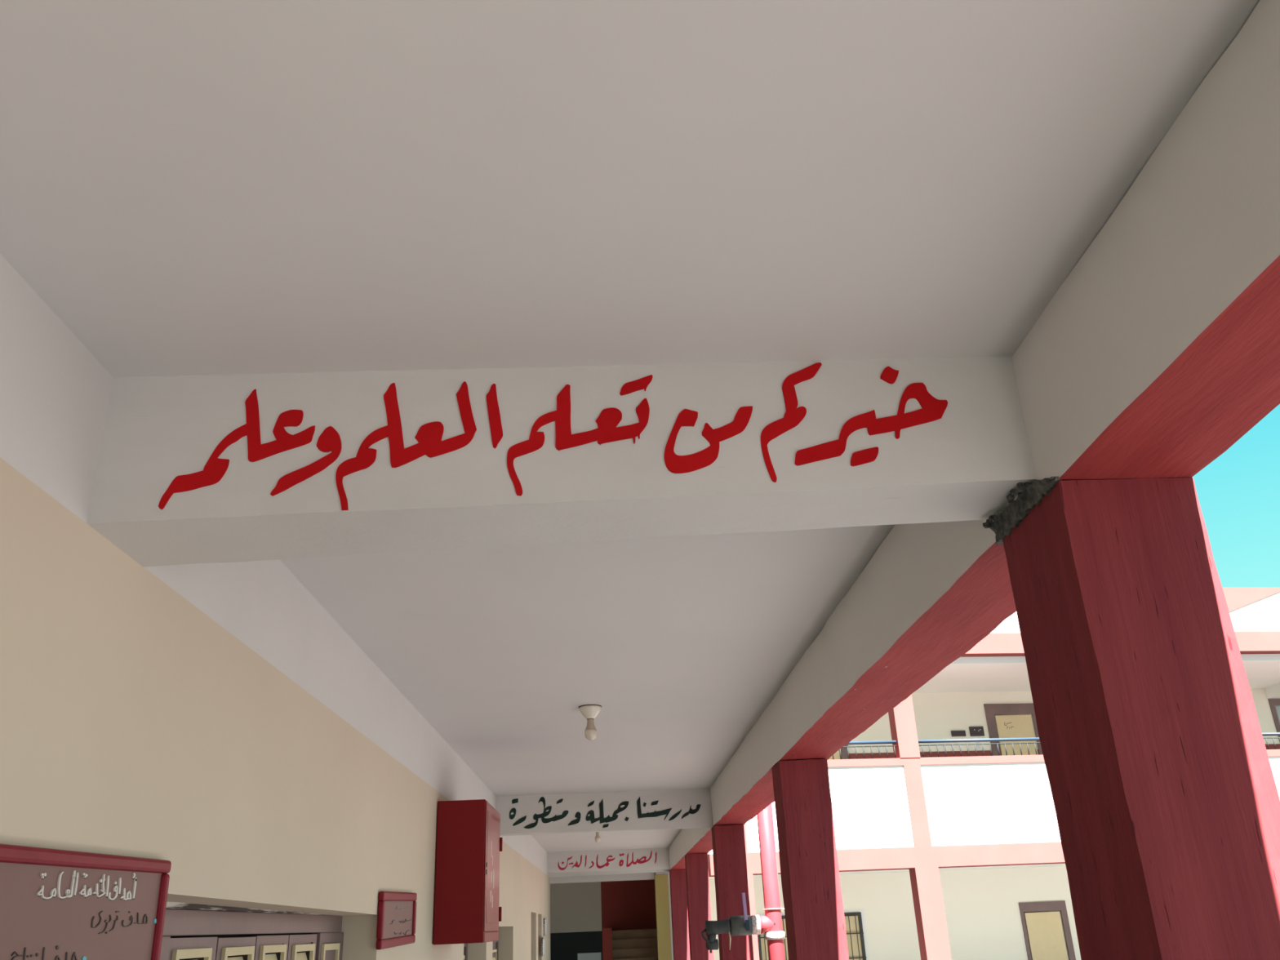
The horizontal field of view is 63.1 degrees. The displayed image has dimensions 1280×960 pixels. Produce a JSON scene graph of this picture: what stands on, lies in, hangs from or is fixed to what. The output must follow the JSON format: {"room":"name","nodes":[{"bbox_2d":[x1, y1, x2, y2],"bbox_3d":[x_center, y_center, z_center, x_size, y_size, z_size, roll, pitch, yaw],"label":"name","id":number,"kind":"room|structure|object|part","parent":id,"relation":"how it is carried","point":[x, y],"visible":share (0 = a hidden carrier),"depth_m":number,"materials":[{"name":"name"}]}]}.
{"room":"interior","nodes":[
{"label":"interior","id":0,"kind":"room"},
{"bbox_2d":[0,253,550,959],"bbox_3d":[-1.683,3.560,7.302,0.390,3.525,30.300,-2,-23,-2],"label":"wall","id":1,"kind":"structure","parent":0,"point":[215,722],"depth_m":3.30,"materials":[{"name":"beige paint"}]},
{"bbox_2d":[0,844,171,959],"bbox_3d":[-1.344,1.225,2.064,0.030,0.950,1.750,-2,-22,-2],"label":"notice board","id":2,"kind":"object","parent":1,"relation":"attached to","point":[55,904],"visible":1,"depth_m":2.53,"materials":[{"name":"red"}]},
{"bbox_2d":[160,901,343,959],"bbox_3d":[-1.595,2.786,3.859,0.078,2.238,3.359,-2,-23,-2],"label":"window","id":3,"kind":"structure","parent":1,"relation":"in","point":[191,931],"depth_m":4.27,"materials":[{"name":"brown paint"}]},
{"bbox_3d":[-1.586,1.962,3.604,0.017,0.620,0.344,-2,-23,-2],"label":"louver frame","id":4,"kind":"part","parent":3,"relation":"part of","materials":[{"name":"beige paint"}]},
{"bbox_3d":[-1.597,2.159,4.058,0.017,0.620,0.354,-2,-23,-2],"label":"louver frame","id":5,"kind":"part","parent":3,"relation":"part of","materials":[{"name":"beige paint"}]},
{"bbox_3d":[-1.607,2.342,4.487,0.017,0.620,0.344,-2,-23,-2],"label":"louver frame","id":6,"kind":"part","parent":3,"relation":"part of","materials":[{"name":"beige paint"}]},
{"bbox_3d":[-1.618,2.540,4.935,0.017,0.620,0.352,-2,-23,-2],"label":"louver frame","id":7,"kind":"part","parent":3,"relation":"part of","materials":[{"name":"beige paint"}]},
{"bbox_3d":[-1.622,2.726,5.387,0.017,0.600,0.331,-2,-23,-2],"label":"louver frame","id":8,"kind":"part","parent":3,"relation":"part of","materials":[{"name":"beige paint"}]},
{"bbox_2d":[375,891,417,949],"bbox_3d":[-1.458,2.646,6.279,0.032,0.300,1.065,-2,-22,-2],"label":"notice board","id":9,"kind":"object","parent":1,"relation":"attached to","point":[397,911],"visible":1,"depth_m":6.19,"materials":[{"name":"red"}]},
{"bbox_3d":[-1.464,2.646,6.278,0.015,0.240,1.005,-2,-22,-2],"label":"board panel","id":10,"kind":"part","parent":9,"relation":"part of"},
{"bbox_2d":[463,943,467,959],"bbox_3d":[-1.740,5.270,9.531,0.057,2.138,1.741,-2,-23,-2],"label":"door","id":11,"kind":"structure","parent":1,"relation":"in","point":[465,945],"depth_m":10.56,"materials":[{"name":"brown paint"}]},
{"bbox_2d":[432,799,502,944],"bbox_3d":[-1.330,3.089,8.183,0.393,0.998,1.015,-2,-23,-2],"label":"upper cabinet","id":12,"kind":"object","parent":1,"relation":"attached to","point":[467,910],"visible":1,"depth_m":7.75,"materials":[{"name":"red metal"}]},
{"bbox_3d":[-1.142,3.510,8.004,0.010,0.062,0.998,-2,-23,-2],"label":"rail","id":13,"kind":"part","parent":12,"relation":"part of","materials":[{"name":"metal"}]},
{"bbox_3d":[-1.159,3.054,8.199,0.014,0.911,0.984,-2,-23,-2],"label":"door","id":14,"kind":"part","parent":12,"relation":"part of","materials":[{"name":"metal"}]},
{"bbox_2d":[492,930,498,959],"bbox_3d":[-1.802,6.340,12.031,0.057,2.138,2.481,-2,-23,-2],"label":"door","id":15,"kind":"structure","parent":1,"relation":"in","point":[495,944],"depth_m":13.27,"materials":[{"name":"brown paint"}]},
{"bbox_3d":[-1.818,6.196,12.903,0.017,0.690,0.595,-2,-23,-2],"label":"louver frame","id":16,"kind":"part","parent":15,"relation":"part of","materials":[{"name":"beige paint"}]},
{"bbox_2d":[541,937,544,956],"bbox_3d":[-1.755,8.429,18.817,0.032,0.318,0.450,-2,-23,-2],"label":"notice","id":17,"kind":"object","parent":1,"relation":"attached to","point":[542,938],"visible":1,"depth_m":18.66,"materials":[{"name":"paper"}]},
{"bbox_2d":[543,917,546,936],"bbox_3d":[-1.783,8.384,19.536,0.032,0.323,0.450,-2,-23,-2],"label":"notice","id":18,"kind":"object","parent":1,"relation":"attached to","point":[544,918],"visible":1,"depth_m":19.37,"materials":[{"name":"paper"}]},
{"bbox_2d":[550,881,602,959],"bbox_3d":[-2.219,11.151,26.290,2.504,4.525,0.200,-2,-23,-2],"label":"wall","id":19,"kind":"structure","parent":0,"point":[575,908],"depth_m":26.23,"materials":[{"name":"grey paint"}]},
{"bbox_2d":[577,952,601,959],"bbox_3d":[-1.166,11.877,24.297,0.553,1.541,0.060,-2,-23,-2],"label":"panel","id":20,"kind":"object","parent":19,"relation":"attached to","point":[588,956],"visible":1,"depth_m":24.54,"materials":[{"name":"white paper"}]},
{"bbox_2d":[549,871,673,959],"bbox_3d":[-1.252,9.038,21.697,4.618,4.725,0.450,-2,-23,-2],"label":"wall","id":21,"kind":"structure","parent":0,"point":[643,876],"depth_m":21.77,"materials":[{"name":"grey paint"},{"name":"dark red paint"},{"name":"black paint"}]},
{"bbox_2d":[655,871,664,874],"bbox_3d":[0.414,8.170,21.783,0.180,0.145,0.130,-2,-23,-2],"label":"trim","id":22,"kind":"structure","parent":21,"relation":"attached to","point":[657,873],"depth_m":21.70,"materials":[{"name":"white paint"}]},
{"bbox_2d":[600,879,656,959],"bbox_3d":[-0.028,10.265,24.439,1.741,4.525,0.200,-2,-23,-2],"label":"wall","id":23,"kind":"structure","parent":0,"point":[625,904],"depth_m":24.45,"materials":[{"name":"red paint"}]},
{"bbox_2d":[0,0,1260,852],"bbox_3d":[-0.615,1.853,8.223,3.106,0.250,30.600,-2,-23,-2],"label":"ceiling","id":24,"kind":"structure","parent":0,"point":[189,187],"depth_m":2.26,"materials":[{"name":"paint"}]},
{"bbox_2d":[87,355,1035,567],"bbox_3d":[-0.190,-0.052,2.952,2.479,0.431,0.352,-2,-23,-2],"label":"cross beam","id":25,"kind":"structure","parent":24,"relation":"attached to","point":[192,469],"depth_m":2.80,"materials":[{"name":"white paint"}]},
{"bbox_2d":[578,704,601,740],"bbox_3d":[-0.345,1.700,7.277,0.161,0.234,0.161,-2,-23,-2],"label":"bulb","id":26,"kind":"object","parent":24,"relation":"attached to","point":[589,712],"visible":1,"depth_m":7.25,"materials":[{"name":"beige ceramic"}]},
{"bbox_3d":[-0.342,1.776,7.244,0.087,0.068,0.087,-2,-23,-2],"label":"bulb glass","id":27,"kind":"part","parent":26,"relation":"part of","materials":[{"name":"beige glass"}]},
{"bbox_2d":[595,831,600,842],"bbox_3d":[-0.654,5.467,16.063,0.161,0.234,0.161,-2,-23,-2],"label":"bulb","id":28,"kind":"object","parent":24,"relation":"attached to","point":[597,838],"visible":0.62,"depth_m":16.01,"materials":[{"name":"white glass"}]},
{"bbox_3d":[-0.651,5.543,16.030,0.087,0.068,0.087,-2,-23,-2],"label":"bulb glass","id":29,"kind":"part","parent":28,"relation":"part of","materials":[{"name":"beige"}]},
{"bbox_2d":[495,787,712,835],"bbox_3d":[-0.415,3.875,12.105,2.480,0.444,0.368,-2,-23,-2],"label":"cross beam","id":30,"kind":"structure","parent":24,"relation":"attached to","point":[689,808],"depth_m":11.94,"materials":[{"name":"white paint"}]},
{"bbox_2d":[546,847,670,877],"bbox_3d":[-0.640,7.791,21.216,2.480,0.471,0.367,-2,-23,-2],"label":"cross beam","id":31,"kind":"structure","parent":24,"relation":"attached to","point":[604,862],"depth_m":21.07,"materials":[{"name":"paint"}]},
{"bbox_3d":[-0.252,6.573,9.692,3.676,0.250,37.000,-2,-23,-2],"label":"floor","id":32,"kind":"structure","parent":0,"visible":0},
{"bbox_2d":[602,927,612,959],"bbox_3d":[-0.681,10.883,22.689,0.196,2.068,2.300,-2,-23,-2],"label":"wall","id":33,"kind":"structure","parent":32,"relation":"on","point":[606,932],"depth_m":21.92,"materials":[{"name":"red paint"}]},
{"bbox_2d":[612,928,657,959],"bbox_3d":[0.169,10.820,22.552,1.496,2.007,2.820,-2,-23,-2],"label":"staircase","id":34,"kind":"structure","parent":32,"relation":"on","point":[640,944],"depth_m":22.34,"materials":[{"name":"brown stone"}]},
{"bbox_2d":[654,874,671,959],"bbox_3d":[0.502,9.708,21.311,0.265,3.050,0.310,-2,-23,-2],"label":"pilaster","id":35,"kind":"object","parent":32,"relation":"on","point":[661,887],"visible":0.89,"depth_m":21.45,"materials":[{"name":"yellow paint"}]},
{"bbox_2d":[669,869,690,959],"bbox_3d":[0.833,9.347,20.555,0.334,3.098,0.404,-2,-23,-2],"label":"column","id":36,"kind":"structure","parent":32,"relation":"on","point":[681,944],"depth_m":20.66,"materials":[{"name":"red paint"}]},
{"bbox_2d":[684,853,713,959],"bbox_3d":[0.947,7.360,15.914,0.335,3.098,0.404,-2,-23,-2],"label":"column","id":37,"kind":"structure","parent":32,"relation":"on","point":[698,896],"depth_m":16.07,"materials":[{"name":"red paint"}]},
{"bbox_2d":[711,824,753,959],"bbox_3d":[1.061,5.391,11.319,0.335,3.097,0.404,-2,-23,-2],"label":"column","id":38,"kind":"structure","parent":32,"relation":"on","point":[730,864],"depth_m":11.52,"materials":[{"name":"red paint"}]},
{"bbox_2d":[701,803,785,959],"bbox_3d":[1.059,4.351,10.642,0.904,4.975,0.262,-2,-23,-2],"label":"standpipe","id":39,"kind":"object","parent":32,"relation":"on","point":[770,924],"visible":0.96,"depth_m":10.56,"materials":[{"name":"metal"}]},
{"bbox_3d":[0.672,4.647,10.510,0.105,0.230,0.051,-9,-24,14],"label":"cap chain","id":40,"kind":"part","parent":39,"relation":"part of","materials":[{"name":"black metal"}]},
{"bbox_3d":[1.060,4.323,10.537,0.033,0.276,0.056,-8,-24,13],"label":"lever handle","id":41,"kind":"part","parent":39,"relation":"part of","materials":[{"name":"purple metal"}]},
{"bbox_2d":[771,758,848,959],"bbox_3d":[1.175,3.410,6.692,0.338,3.102,0.382,-2,-23,-2],"label":"column","id":42,"kind":"structure","parent":32,"relation":"on","point":[812,898],"depth_m":6.89,"materials":[{"name":"red paint"}]},
{"bbox_2d":[669,0,1279,870],"bbox_3d":[1.105,1.948,7.762,0.363,0.438,29.754,-2,-23,-2],"label":"beam","id":43,"kind":"structure","parent":42,"relation":"on","point":[1158,350],"depth_m":2.42,"materials":[{"name":"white paint"}]},
{"bbox_2d":[982,476,1279,959],"bbox_3d":[1.273,1.482,2.259,0.400,3.159,0.460,-2,-23,-2],"label":"column","id":44,"kind":"structure","parent":32,"relation":"on","point":[1166,800],"depth_m":2.47,"materials":[{"name":"red paint"}]},
{"label":"outside","id":45,"kind":"structure","parent":0,"visible":0},
{"bbox_3d":[14.859,5.837,8.748,110.000,0.350,100.000,-2,-23,-2],"label":"ground","id":46,"kind":"structure","parent":45,"visible":0},
{"bbox_2d":[706,587,1279,959],"bbox_3d":[11.476,7.569,24.794,20.811,9.337,4.150,1,-23,-8],"label":"school wing","id":47,"kind":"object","parent":46,"relation":"on","point":[940,855],"visible":0.16,"depth_m":24.02,"materials":[{"name":"beige paint"}]},
{"bbox_2d":[755,909,870,959],"bbox_3d":[4.007,10.952,24.249,2.750,1.660,0.079,1,-23,-8],"label":"window","id":48,"kind":"structure","parent":47,"relation":"attached to","point":[855,922],"depth_m":24.45,"materials":[{"name":"black metal"}]},
{"bbox_2d":[826,744,848,759],"bbox_3d":[4.807,7.508,25.907,0.946,3.713,0.080,1,-23,-8],"label":"door","id":49,"kind":"structure","parent":47,"relation":"attached to","point":[844,753],"depth_m":26.16,"materials":[{"name":"brown paint"}]},
{"bbox_3d":[4.773,7.592,25.863,0.563,3.327,0.045,1,-23,-8],"label":"panel","id":50,"kind":"part","parent":49,"relation":"part of","materials":[{"name":"beige paint"}]},
{"bbox_3d":[4.807,7.508,25.907,0.946,3.713,0.080,1,-23,-8],"label":"frame","id":51,"kind":"part","parent":49,"relation":"part of","materials":[{"name":"brown paint"}]},
{"bbox_2d":[832,740,896,759],"bbox_3d":[3.893,5.897,22.643,3.527,0.396,0.068,1,-23,-8],"label":"balcony railing","id":52,"kind":"object","parent":47,"relation":"on","point":[873,741],"visible":0.41,"depth_m":22.82,"materials":[{"name":"blue metal"}]},
{"bbox_3d":[3.890,5.824,22.674,3.527,0.024,0.024,1,-23,-8],"label":"rail","id":53,"kind":"part","parent":52,"relation":"part of","materials":[{"name":"grey metal"}]},
{"bbox_3d":[3.886,5.746,22.707,3.527,0.068,0.068,1,-23,-8],"label":"handrail","id":54,"kind":"part","parent":52,"relation":"part of","materials":[{"name":"blue metal"}]},
{"bbox_2d":[951,730,965,736],"bbox_3d":[8.189,6.518,26.780,0.382,0.146,0.030,1,-23,-8],"label":"wall plate","id":55,"kind":"object","parent":47,"relation":"attached to","point":[954,733],"visible":1,"depth_m":26.76,"materials":[{"name":"grey plastic"}]},
{"bbox_2d":[968,726,984,736],"bbox_3d":[8.685,6.481,26.863,0.382,0.243,0.034,1,-23,-8],"label":"wall plate","id":56,"kind":"object","parent":47,"relation":"attached to","point":[974,731],"visible":1,"depth_m":26.85,"materials":[{"name":"grey plastic"}]},
{"bbox_2d":[974,742,980,748],"bbox_3d":[8.658,6.822,26.727,0.130,0.148,0.006,1,-23,-7],"label":"paper notice","id":57,"kind":"object","parent":47,"relation":"attached to","point":[977,746],"visible":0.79,"depth_m":26.72,"materials":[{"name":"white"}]},
{"bbox_2d":[917,737,1040,757],"bbox_3d":[7.846,5.950,23.171,3.527,0.396,0.068,1,-23,-8],"label":"balcony railing","id":58,"kind":"object","parent":47,"relation":"on","point":[1031,738],"visible":0.77,"depth_m":23.15,"materials":[{"name":"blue metal"}]},
{"bbox_3d":[7.839,5.799,23.235,3.527,0.068,0.068,1,-23,-8],"label":"handrail","id":59,"kind":"part","parent":58,"relation":"part of","materials":[{"name":"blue metal"}]},
{"bbox_3d":[7.843,5.878,23.202,3.527,0.024,0.024,1,-23,-8],"label":"rail","id":60,"kind":"part","parent":58,"relation":"part of","materials":[{"name":"grey metal"}]},
{"bbox_2d":[983,702,1043,755],"bbox_3d":[9.817,7.575,26.576,1.554,3.714,0.081,1,-23,-8],"label":"door","id":61,"kind":"structure","parent":47,"relation":"attached to","point":[1015,726],"depth_m":27.03,"materials":[{"name":"brown paint"}]},
{"bbox_3d":[9.792,7.662,26.532,0.993,3.321,0.045,1,-23,-8],"label":"panel","id":62,"kind":"part","parent":61,"relation":"part of","materials":[{"name":"beige paint"}]},
{"bbox_2d":[1018,900,1075,959],"bbox_3d":[9.835,11.422,24.912,1.191,2.479,0.080,1,-23,-8],"label":"door","id":63,"kind":"structure","parent":47,"relation":"attached to","point":[1046,937],"depth_m":25.11,"materials":[{"name":"brown paint"}]},
{"bbox_3d":[9.803,11.481,24.879,0.904,2.148,0.045,1,-23,-8],"label":"panel","id":64,"kind":"part","parent":63,"relation":"part of","materials":[{"name":"beige paint"}]},
{"bbox_2d":[1261,732,1279,749],"bbox_3d":[15.751,6.057,24.227,3.527,0.396,0.069,1,-23,-8],"label":"balcony railing","id":65,"kind":"object","parent":47,"relation":"on","point":[1268,733],"visible":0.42,"depth_m":24.10,"materials":[{"name":"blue metal"}]},
{"bbox_3d":[15.744,5.906,24.292,3.527,0.068,0.068,1,-23,-8],"label":"handrail","id":66,"kind":"part","parent":65,"relation":"part of","materials":[{"name":"blue metal"}]},
{"bbox_3d":[15.748,5.984,24.259,3.527,0.024,0.024,1,-23,-8],"label":"rail","id":67,"kind":"part","parent":65,"relation":"part of","materials":[{"name":"grey metal"}]},
{"bbox_2d":[1267,698,1279,741],"bbox_3d":[17.986,7.677,27.672,1.747,3.732,0.080,1,-23,-8],"label":"door","id":68,"kind":"structure","parent":47,"relation":"attached to","point":[1273,702],"depth_m":28.14,"materials":[{"name":"brown paint"}]},
{"bbox_3d":[17.915,7.718,27.641,1.302,3.438,0.045,1,-23,-8],"label":"panel","id":69,"kind":"part","parent":68,"relation":"part of","materials":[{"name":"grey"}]}
]}

